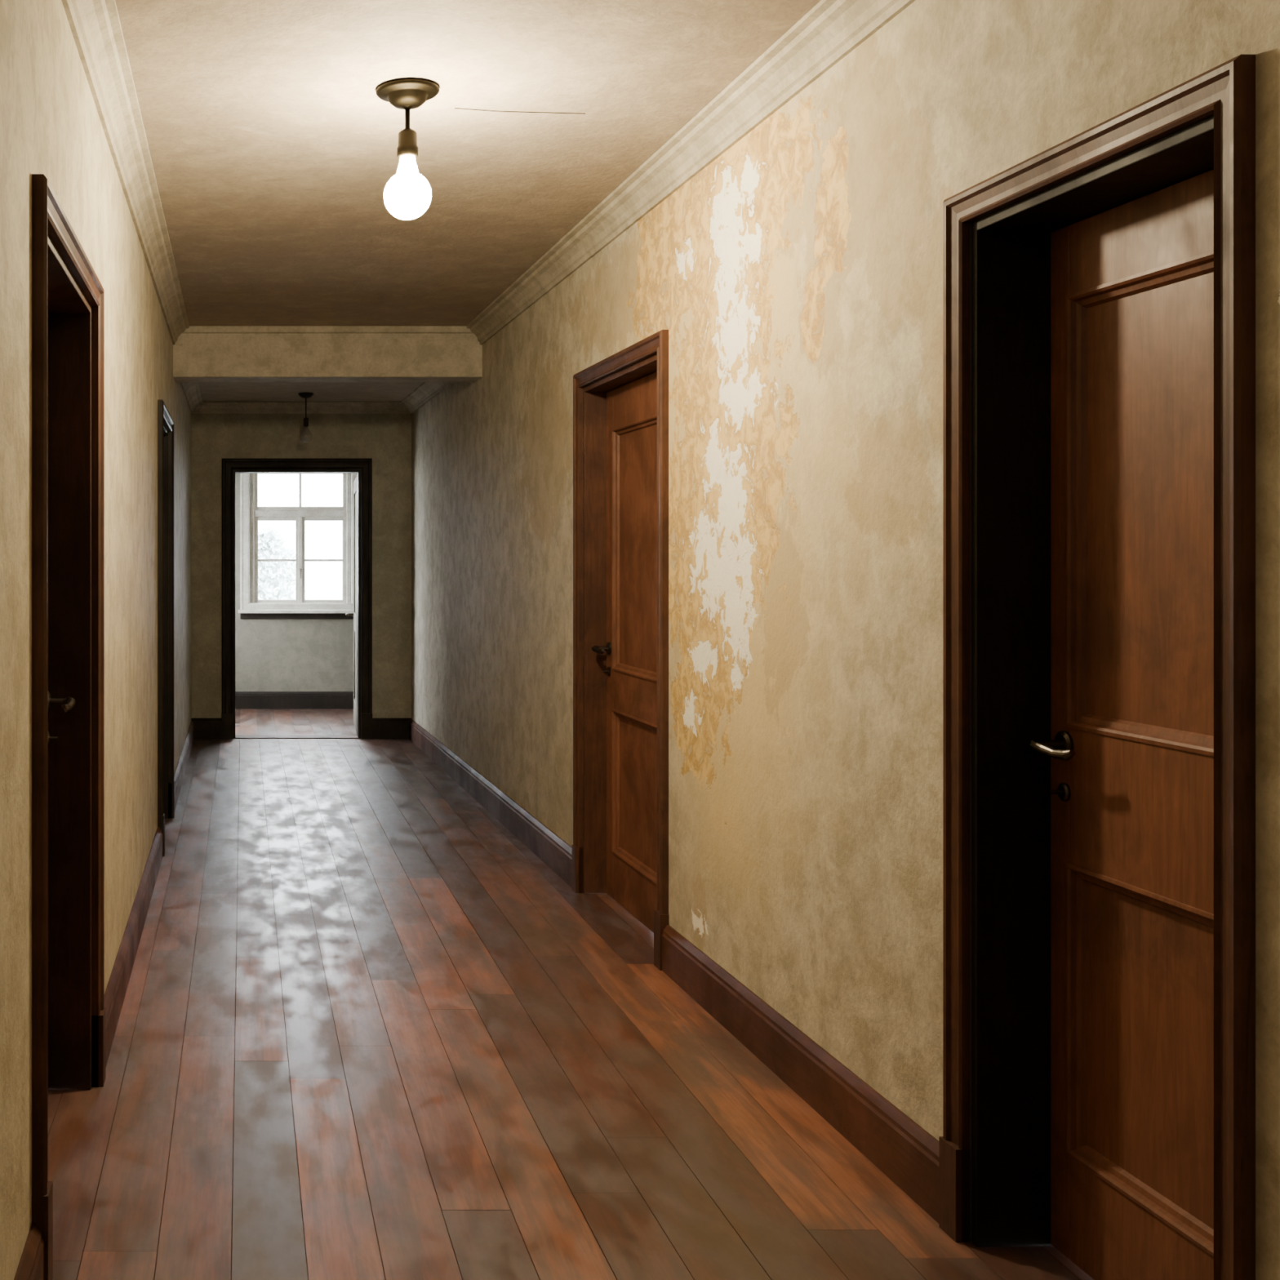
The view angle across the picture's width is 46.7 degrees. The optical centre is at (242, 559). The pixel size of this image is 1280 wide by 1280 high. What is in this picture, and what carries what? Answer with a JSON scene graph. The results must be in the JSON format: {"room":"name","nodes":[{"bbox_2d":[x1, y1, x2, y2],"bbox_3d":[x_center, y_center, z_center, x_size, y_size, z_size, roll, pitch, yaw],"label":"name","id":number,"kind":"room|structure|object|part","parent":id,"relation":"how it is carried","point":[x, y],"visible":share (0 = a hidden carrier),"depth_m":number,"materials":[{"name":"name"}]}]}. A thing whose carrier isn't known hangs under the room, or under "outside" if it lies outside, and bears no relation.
{"room":"old apartment hallway","nodes":[
{"label":"old apartment hallway","id":0,"kind":"room"},
{"bbox_2d":[0,0,191,1279],"bbox_3d":[-0.540,-0.075,4.325,0.280,2.950,13.050,0,0,0],"label":"wall","id":1,"kind":"structure","parent":0,"point":[51,126],"depth_m":3.20,"materials":[{"name":"paint"}]},
{"bbox_2d":[48,315,75,1088],"bbox_3d":[-0.492,0.374,3.190,0.120,2.039,0.930,0,0,0],"label":"door","id":2,"kind":"structure","parent":1,"relation":"in","point":[48,315],"depth_m":3.65,"materials":[{"name":"brown wood"}]},
{"bbox_3d":[-0.471,0.413,3.558,0.078,0.140,0.148,0,0,0],"label":"handle","id":3,"kind":"part","parent":2,"relation":"part of","materials":[{"name":"metal"}]},
{"bbox_2d":[31,173,105,1279],"bbox_3d":[-0.524,0.334,3.190,0.311,2.132,1.110,0,0,0],"label":"door frame","id":4,"kind":"structure","parent":1,"relation":"attached to","point":[69,311],"depth_m":3.66,"materials":[{"name":"brown wood"}]},
{"bbox_2d":[13,720,194,1279],"bbox_3d":[-0.388,1.330,4.315,0.024,0.140,13.030,0,0,0],"label":"baseboard","id":5,"kind":"structure","parent":1,"relation":"attached to","point":[31,1264],"depth_m":4.52,"materials":[{"name":"brown wood"}]},
{"bbox_2d":[61,0,189,345],"bbox_3d":[-0.352,-1.288,2.900,0.095,0.105,10.200,0,0,0],"label":"trim","id":6,"kind":"structure","parent":1,"relation":"attached to","point":[95,25],"depth_m":4.19,"materials":[{"name":"paint"}]},
{"bbox_2d":[157,399,174,856],"bbox_3d":[-0.524,0.324,7.050,0.311,2.152,1.030,0,0,0],"label":"door frame","id":7,"kind":"structure","parent":1,"relation":"attached to","point":[164,417],"depth_m":7.48,"materials":[{"name":"brown wood"}]},
{"bbox_2d":[235,473,353,691],"bbox_3d":[0.650,-0.075,13.125,3.900,2.950,0.250,0,0,0],"label":"wall","id":8,"kind":"structure","parent":0,"point":[272,655],"depth_m":13.00,"materials":[{"name":"paint"}]},
{"bbox_2d":[235,691,353,708],"bbox_3d":[0.550,1.320,12.988,3.100,0.160,0.024,0,0,0],"label":"baseboard","id":9,"kind":"structure","parent":8,"relation":"attached to","point":[243,700],"depth_m":12.98,"materials":[{"name":"brown wood"}]},
{"bbox_2d":[238,609,353,613],"bbox_3d":[0.545,0.488,12.960,1.170,0.033,0.120,0,0,0],"label":"sill","id":10,"kind":"structure","parent":8,"relation":"attached to","point":[240,611],"depth_m":12.90,"materials":[{"name":"paint"}]},
{"bbox_2d":[240,613,353,618],"bbox_3d":[0.545,0.532,12.990,1.130,0.055,0.020,0,0,0],"label":"apron","id":11,"kind":"object","parent":8,"relation":"attached to","point":[242,615],"visible":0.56,"depth_m":12.98,"materials":[{"name":"wood"}]},
{"bbox_2d":[240,473,356,609],"bbox_3d":[0.545,-0.235,13.057,1.130,1.470,0.165,0,0,0],"label":"frame","id":12,"kind":"object","parent":8,"relation":"attached to","point":[247,513],"visible":0.59,"depth_m":12.98,"materials":[{"name":"paint"}]},
{"bbox_2d":[253,473,346,603],"bbox_3d":[0.545,-0.210,13.078,0.870,1.260,0.045,0,0,0],"label":"sash","id":13,"kind":"object","parent":8,"relation":"attached to","point":[344,519],"visible":0.91,"depth_m":13.05,"materials":[{"name":"paint"}]},
{"bbox_2d":[191,413,411,718],"bbox_3d":[0.650,-0.075,10.900,3.900,2.950,0.140,0,0,0],"label":"wall","id":14,"kind":"structure","parent":0,"point":[385,439],"depth_m":10.83,"materials":[{"name":"beige paint"}]},
{"bbox_2d":[221,458,372,738],"bbox_3d":[0.424,0.307,10.888,1.175,2.185,0.184,0,0,0],"label":"door frame","id":15,"kind":"structure","parent":14,"relation":"attached to","point":[362,468],"depth_m":10.81,"materials":[{"name":"brown wood"}]},
{"bbox_2d":[191,718,411,738],"bbox_3d":[0.460,1.320,10.818,1.720,0.160,0.024,0,0,0],"label":"baseboard","id":16,"kind":"structure","parent":14,"relation":"attached to","point":[204,728],"depth_m":10.81,"materials":[{"name":"brown wood"}]},
{"bbox_2d":[345,476,356,733],"bbox_3d":[0.905,0.365,11.415,0.123,2.050,0.850,0,0,3],"label":"leaf","id":17,"kind":"object","parent":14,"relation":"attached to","point":[355,480],"depth_m":11.68,"materials":[{"name":"paint"}]},
{"bbox_3d":[0.903,0.470,11.733,0.060,0.023,0.134,0,0,16],"label":"handle","id":18,"kind":"part","parent":17,"relation":"part of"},
{"bbox_2d":[115,0,821,401],"bbox_3d":[0.650,-1.395,5.450,3.900,0.350,15.700,0,0,0],"label":"ceiling","id":19,"kind":"structure","parent":0,"point":[273,144],"depth_m":4.34,"materials":[{"name":"paint"}]},
{"bbox_2d":[297,392,313,426],"bbox_3d":[0.467,-1.040,10.200,0.114,0.361,0.114,0,0,0],"label":"pendant lamp","id":20,"kind":"object","parent":19,"relation":"hanging from","point":[304,395],"visible":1,"depth_m":10.18,"materials":[{"name":"black metal"}]},
{"bbox_2d":[173,325,482,382],"bbox_3d":[0.500,-1.195,8.106,1.840,0.290,0.268,0,0,0],"label":"ceiling beam","id":21,"kind":"structure","parent":19,"relation":"attached to","point":[202,353],"depth_m":8.00,"materials":[{"name":"beige paint"}]},
{"bbox_2d":[375,77,439,220],"bbox_3d":[0.470,-1.154,3.950,0.180,0.373,0.180,0,0,0],"label":"ceiling lamp","id":22,"kind":"object","parent":19,"relation":"hanging from","point":[407,195],"depth_m":3.91,"materials":[{"name":"white glass"}]},
{"bbox_2d":[454,107,585,114],"bbox_3d":[0.830,-1.339,4.145,0.400,0.002,0.052,0,0,0],"label":"cable","id":23,"kind":"object","parent":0,"point":[455,108],"depth_m":4.15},
{"bbox_2d":[48,708,1093,1279],"bbox_3d":[0.653,1.460,5.400,4.049,0.120,15.400,0,0,0],"label":"floor","id":24,"kind":"structure","parent":0,"point":[364,1030],"depth_m":3.65,"materials":[{"name":"brown wood"}]},
{"bbox_2d":[235,735,358,738],"bbox_3d":[0.424,1.396,10.900,0.961,0.008,0.160,0,0,0],"label":"threshold","id":25,"kind":"object","parent":24,"relation":"on","point":[236,736],"visible":1,"depth_m":10.83,"materials":[{"name":"brown wood"}]},
{"bbox_2d":[411,0,1279,1279],"bbox_3d":[1.601,-0.075,4.327,0.280,2.950,13.050,0,0,-1],"label":"wall","id":26,"kind":"structure","parent":0,"point":[794,281],"depth_m":3.58,"materials":[{"name":"paint"}]},
{"bbox_2d":[180,382,453,413],"bbox_3d":[0.488,-1.178,9.533,1.776,0.084,2.594,0,0,0],"label":"trim","id":27,"kind":"structure","parent":26,"relation":"attached to","point":[425,392],"depth_m":10.77,"materials":[{"name":"paint"}]},
{"bbox_2d":[571,329,669,970],"bbox_3d":[1.575,0.309,5.307,0.333,2.182,1.160,0,0,-1],"label":"door frame","id":28,"kind":"structure","parent":26,"relation":"attached to","point":[657,343],"depth_m":5.80,"materials":[{"name":"brown wood"}]},
{"bbox_2d":[591,371,657,933],"bbox_3d":[1.510,0.349,5.305,0.122,2.089,0.980,0,0,-1],"label":"door","id":29,"kind":"structure","parent":26,"relation":"in","point":[637,400],"depth_m":5.48,"materials":[{"name":"brown wood"}]},
{"bbox_3d":[1.482,0.413,5.698,0.078,0.140,0.149,0,0,0],"label":"handle","id":30,"kind":"part","parent":29,"relation":"part of","materials":[{"name":"black metal"}]},
{"bbox_3d":[1.546,0.335,5.306,0.043,1.742,0.792,0,0,-1],"label":"leaf panels","id":31,"kind":"part","parent":29,"relation":"part of","materials":[{"name":"brown wood"}]},
{"bbox_2d":[408,719,938,1223],"bbox_3d":[1.449,1.323,4.314,0.024,0.155,13.030,0,0,-1],"label":"baseboard","id":32,"kind":"structure","parent":26,"relation":"attached to","point":[898,1146],"depth_m":3.76,"materials":[{"name":"brown wood"}]},
{"bbox_2d":[466,0,915,345],"bbox_3d":[1.444,-1.288,2.898,0.095,0.105,10.200,0,0,-1],"label":"trim","id":33,"kind":"structure","parent":26,"relation":"attached to","point":[832,29],"depth_m":4.19,"materials":[{"name":"paint"}]},
{"bbox_2d":[938,54,1255,1279],"bbox_3d":[1.632,0.324,2.490,0.326,2.152,0.845,0,0,-1],"label":"door frame","id":34,"kind":"structure","parent":26,"relation":"attached to","point":[1226,91],"depth_m":2.82,"materials":[{"name":"brown wood"}]},
{"bbox_2d":[1029,168,1213,1279],"bbox_3d":[1.631,0.364,2.490,0.122,2.059,0.665,0,0,-1],"label":"door","id":35,"kind":"structure","parent":26,"relation":"in","point":[1140,815],"depth_m":2.59,"materials":[{"name":"brown wood"}]},
{"bbox_3d":[1.606,0.413,2.725,0.078,0.140,0.149,0,0,0],"label":"handle","id":36,"kind":"part","parent":35,"relation":"part of","materials":[{"name":"silver metal"}]},
{"bbox_3d":[1.667,0.330,2.490,0.043,1.712,0.553,0,0,-1],"label":"leaf panels","id":37,"kind":"part","parent":35,"relation":"part of","materials":[{"name":"brown wood"}]},
{"label":"outside","id":38,"kind":"structure","parent":0,"visible":0},
{"bbox_2d":[261,590,342,599],"bbox_3d":[0.000,1.625,30.000,80.000,0.150,80.000,0,0,0],"label":"ground","id":39,"kind":"structure","parent":38,"point":[309,594],"depth_m":59.22,"materials":[{"name":"white"}]},
{"bbox_2d":[257,526,295,599],"bbox_3d":[0.450,0.493,24.002,1.270,2.118,1.238,0,0,0],"label":"tree","id":40,"kind":"object","parent":39,"relation":"on","point":[268,580],"visible":0.48,"depth_m":23.79,"materials":[{"name":"white plant"}]}
]}

